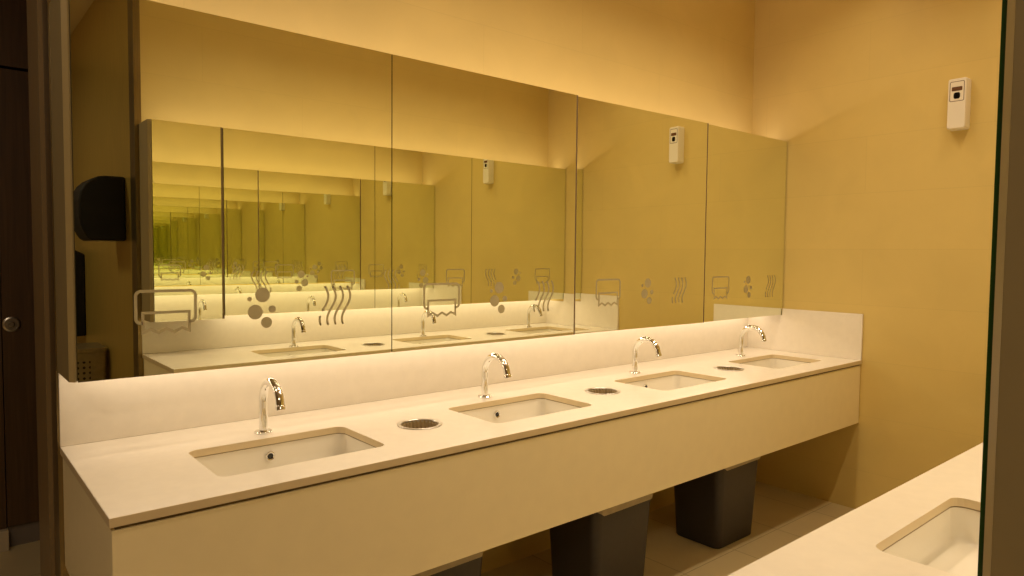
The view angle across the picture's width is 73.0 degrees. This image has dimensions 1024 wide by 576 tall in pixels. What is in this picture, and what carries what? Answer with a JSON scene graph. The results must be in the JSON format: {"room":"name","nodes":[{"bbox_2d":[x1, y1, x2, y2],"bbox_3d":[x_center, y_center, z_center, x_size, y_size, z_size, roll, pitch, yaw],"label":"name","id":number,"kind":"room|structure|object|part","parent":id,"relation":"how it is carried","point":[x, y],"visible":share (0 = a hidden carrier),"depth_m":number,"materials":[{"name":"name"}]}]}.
{"room":"public restroom","nodes":[
{"label":"public restroom","id":0,"kind":"room"},
{"bbox_2d":[0,292,6,523],"bbox_3d":[-1.967,-0.312,3.742,6.100,3.060,0.080,-2,4,-40],"label":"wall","id":1,"kind":"structure","parent":0,"point":[0,292],"depth_m":3.33,"materials":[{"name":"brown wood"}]},
{"bbox_2d":[0,304,6,528],"bbox_3d":[-3.280,-0.313,2.497,2.288,2.960,0.080,-2,4,-40],"label":"door","id":2,"kind":"structure","parent":1,"relation":"attached to","point":[3,525],"depth_m":3.25,"materials":[{"name":"brown wood"}]},
{"bbox_2d":[0,524,8,552],"bbox_3d":[-3.281,1.217,2.561,2.294,0.098,0.115,-2,4,-40],"label":"baseboard","id":3,"kind":"structure","parent":1,"relation":"attached to","point":[4,533],"depth_m":3.25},
{"bbox_2d":[0,0,27,71],"bbox_3d":[-1.553,-1.451,3.897,2.212,0.792,0.080,-2,4,-40],"label":"trim","id":4,"kind":"structure","parent":1,"relation":"attached to","point":[13,13],"depth_m":3.21,"materials":[{"name":"brown wood"}]},
{"bbox_2d":[0,68,38,526],"bbox_3d":[-2.084,0.050,3.501,0.808,2.154,0.058,-2,4,-40],"label":"door","id":5,"kind":"structure","parent":1,"relation":"in","point":[16,247],"depth_m":3.27,"materials":[{"name":"brown wood"}]},
{"bbox_2d":[8,521,39,546],"bbox_3d":[-1.582,1.160,4.035,2.206,0.098,0.060,-2,4,-40],"label":"baseboard","id":6,"kind":"structure","parent":1,"relation":"attached to","point":[28,532],"depth_m":3.34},
{"bbox_2d":[0,481,853,575],"bbox_3d":[0.246,1.420,1.308,6.450,0.120,8.000,-2,4,-40],"label":"floor","id":7,"kind":"structure","parent":0,"point":[780,517],"depth_m":3.38,"materials":[{"name":"beige tile"}]},
{"bbox_2d":[412,551,482,575],"bbox_3d":[-0.320,1.047,2.366,0.401,0.509,0.329,-2,4,-40],"label":"waste bin","id":8,"kind":"object","parent":7,"relation":"on","point":[471,565],"visible":0.02,"depth_m":2.29,"materials":[{"name":"grey plastic"}]},
{"bbox_2d":[550,493,652,575],"bbox_3d":[0.368,1.026,2.935,0.401,0.509,0.329,-2,4,-40],"label":"waste bin","id":9,"kind":"object","parent":7,"relation":"on","point":[611,541],"visible":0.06,"depth_m":2.81,"materials":[{"name":"grey plastic"}]},
{"bbox_2d":[674,457,759,548],"bbox_3d":[1.032,1.003,3.523,0.401,0.509,0.329,-2,4,-40],"label":"waste bin","id":10,"kind":"object","parent":7,"relation":"on","point":[714,510],"visible":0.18,"depth_m":3.40,"materials":[{"name":"grey plastic"}]},
{"bbox_2d":[150,0,754,573],"bbox_3d":[-0.015,-0.273,3.326,3.660,3.060,0.360,-2,4,-40],"label":"wall","id":11,"kind":"structure","parent":0,"point":[687,59],"depth_m":3.29,"materials":[{"name":"beige paint"}]},
{"bbox_2d":[26,0,54,575],"bbox_3d":[-1.462,-0.230,2.168,0.046,3.060,0.258,-2,4,-40],"label":"trim","id":12,"kind":"structure","parent":11,"relation":"attached to","point":[34,7],"depth_m":2.11,"materials":[{"name":"brown laminate"}]},
{"bbox_2d":[42,0,69,575],"bbox_3d":[-1.337,-0.222,2.030,0.034,3.060,0.112,-2,4,-40],"label":"trim","id":13,"kind":"structure","parent":11,"relation":"attached to","point":[60,568],"depth_m":2.02,"materials":[{"name":"brown metal"}]},
{"bbox_2d":[49,0,391,382],"bbox_3d":[-0.870,-0.285,2.206,0.970,1.042,0.239,-2,4,-40],"label":"mirror","id":14,"kind":"object","parent":11,"relation":"attached to","point":[222,185],"visible":1,"depth_m":2.04,"materials":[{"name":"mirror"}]},
{"bbox_3d":[-1.240,-0.274,1.905,0.016,1.042,0.221,-2,4,-40],"label":"panel","id":15,"kind":"part","parent":14,"relation":"part of","materials":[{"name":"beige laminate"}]},
{"bbox_3d":[-0.798,-0.281,2.134,0.953,1.036,0.024,-2,4,-40],"label":"door","id":16,"kind":"part","parent":14,"relation":"part of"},
{"bbox_2d":[58,318,747,446],"bbox_3d":[0.090,0.308,3.201,3.686,0.218,0.014,-2,4,-40],"label":"backsplash","id":17,"kind":"structure","parent":11,"relation":"attached to","point":[102,410],"depth_m":2.57,"materials":[{"name":"beige stone"}]},
{"bbox_2d":[58,309,862,575],"bbox_3d":[0.315,0.481,2.942,3.687,0.613,0.714,-2,4,-40],"label":"countertop","id":18,"kind":"structure","parent":11,"relation":"attached to","point":[138,500],"depth_m":2.26,"materials":[{"name":"beige stone"}]},
{"bbox_3d":[-1.089,0.665,1.780,0.022,0.332,0.684,-2,4,-40],"label":"panel","id":19,"kind":"part","parent":18,"relation":"part of","materials":[{"name":"beige stone"}]},
{"bbox_2d":[254,378,285,434],"bbox_3d":[-0.747,0.369,2.143,0.055,0.184,0.185,-2,4,-40],"label":"tap","id":20,"kind":"object","parent":18,"relation":"on","point":[267,383],"visible":1,"depth_m":2.17,"materials":[{"name":"silver metal"}]},
{"bbox_2d":[195,433,376,476],"bbox_3d":[-0.653,0.542,2.027,0.540,0.102,0.358,-2,4,-40],"label":"undermount sink","id":21,"kind":"object","parent":18,"relation":"in","point":[247,460],"visible":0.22,"depth_m":2.16,"materials":[{"name":"white ceramic"}]},
{"bbox_2d":[397,418,441,429],"bbox_3d":[-0.310,0.516,2.323,0.151,0.123,0.151,-2,4,-40],"label":"chute","id":22,"kind":"object","parent":18,"relation":"attached to","point":[416,423],"visible":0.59,"depth_m":2.37,"materials":[{"name":"metal"}]},
{"bbox_2d":[478,353,510,397],"bbox_3d":[-0.067,0.347,2.718,0.055,0.184,0.185,-2,4,-40],"label":"tap","id":23,"kind":"object","parent":18,"relation":"on","point":[494,356],"visible":1,"depth_m":2.74,"materials":[{"name":"silver metal"}]},
{"bbox_2d":[459,398,581,422],"bbox_3d":[0.034,0.520,2.608,0.540,0.102,0.358,-2,4,-40],"label":"undermount sink","id":24,"kind":"object","parent":18,"relation":"in","point":[508,412],"visible":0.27,"depth_m":2.78,"materials":[{"name":"white ceramic"}]},
{"bbox_2d":[585,387,620,394],"bbox_3d":[0.381,0.493,2.915,0.151,0.123,0.151,-2,4,-40],"label":"chute","id":25,"kind":"object","parent":18,"relation":"attached to","point":[594,390],"visible":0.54,"depth_m":2.96,"materials":[{"name":"metal"}]},
{"bbox_2d":[629,337,661,373],"bbox_3d":[0.641,0.324,3.317,0.055,0.184,0.185,-2,4,-40],"label":"tap","id":26,"kind":"object","parent":18,"relation":"on","point":[641,340],"visible":1,"depth_m":3.34,"materials":[{"name":"silver metal"}]},
{"bbox_2d":[625,375,714,390],"bbox_3d":[0.734,0.497,3.201,0.540,0.102,0.358,-2,4,-40],"label":"undermount sink","id":27,"kind":"object","parent":18,"relation":"in","point":[671,382],"visible":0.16,"depth_m":3.40,"materials":[{"name":"white ceramic"}]},
{"bbox_2d":[714,366,744,370],"bbox_3d":[1.107,0.469,3.531,0.151,0.123,0.151,-2,4,-40],"label":"chute","id":28,"kind":"object","parent":18,"relation":"attached to","point":[726,368],"visible":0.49,"depth_m":3.57,"materials":[{"name":"metal"}]},
{"bbox_2d":[736,325,766,356],"bbox_3d":[1.358,0.301,3.924,0.055,0.184,0.185,-2,4,-40],"label":"tap","id":29,"kind":"object","parent":18,"relation":"on","point":[744,330],"visible":1,"depth_m":3.94,"materials":[{"name":"silver metal"}]},
{"bbox_2d":[739,358,808,368],"bbox_3d":[1.444,0.474,3.801,0.540,0.102,0.358,-2,4,-40],"label":"undermount sink","id":30,"kind":"object","parent":18,"relation":"in","point":[775,363],"visible":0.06,"depth_m":4.01,"materials":[{"name":"white ceramic"}]},
{"bbox_2d":[391,54,577,351],"bbox_3d":[-0.146,-0.309,2.818,0.923,1.042,0.239,-2,4,-40],"label":"mirror","id":31,"kind":"object","parent":11,"relation":"attached to","point":[484,167],"visible":0.99,"depth_m":2.68,"materials":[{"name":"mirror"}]},
{"bbox_2d":[575,96,708,333],"bbox_3d":[0.575,-0.332,3.419,0.953,1.042,0.253,-2,4,-40],"label":"mirror","id":32,"kind":"object","parent":11,"relation":"attached to","point":[642,174],"visible":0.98,"depth_m":3.30,"materials":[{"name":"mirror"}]},
{"bbox_2d":[704,124,786,321],"bbox_3d":[1.254,-0.354,4.003,0.836,1.042,0.239,-2,4,-40],"label":"mirror","id":33,"kind":"object","parent":11,"relation":"attached to","point":[746,172],"visible":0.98,"depth_m":3.89,"materials":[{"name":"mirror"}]},
{"bbox_2d":[752,0,1001,508],"bbox_3d":[2.589,-0.243,3.200,0.150,3.060,7.600,-2,4,-40],"label":"wall","id":34,"kind":"structure","parent":0,"point":[889,208],"depth_m":3.74,"materials":[{"name":"yellow paint"}]},
{"bbox_2d":[947,77,970,130],"bbox_3d":[2.223,-0.914,3.443,0.061,0.249,0.086,-2,4,-40],"label":"air freshener","id":35,"kind":"object","parent":34,"relation":"attached to","point":[959,89],"visible":1,"depth_m":3.42,"materials":[{"name":"white plastic"}]},
{"bbox_3d":[1.983,-0.162,1.436,3.055,3.060,0.420,-2,4,-40],"label":"wall","id":36,"kind":"structure","parent":0,"visible":0},
{"bbox_2d":[728,443,982,575],"bbox_3d":[1.626,0.546,1.873,3.069,0.613,0.644,-2,4,-40],"label":"countertop","id":37,"kind":"structure","parent":36,"relation":"attached to","point":[853,543],"depth_m":1.45,"materials":[{"name":"beige stone"}]},
{"bbox_2d":[883,506,979,575],"bbox_3d":[0.987,0.587,1.408,0.526,0.102,0.358,-2,4,-40],"label":"undermount sink","id":38,"kind":"object","parent":37,"relation":"in","point":[949,541],"visible":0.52,"depth_m":1.59,"materials":[{"name":"white ceramic"}]},
{"bbox_2d":[977,0,1023,575],"bbox_3d":[0.746,-0.188,0.805,0.380,1.070,0.217,-2,4,-40],"label":"mirror","id":39,"kind":"object","parent":36,"relation":"attached to","point":[1001,528],"visible":1,"depth_m":0.76,"materials":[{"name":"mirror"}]},
{"bbox_3d":[0.684,-0.192,0.890,0.360,1.070,0.006,-2,4,-40],"label":"mirror door","id":40,"kind":"part","parent":39,"relation":"part of","materials":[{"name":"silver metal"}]}
]}

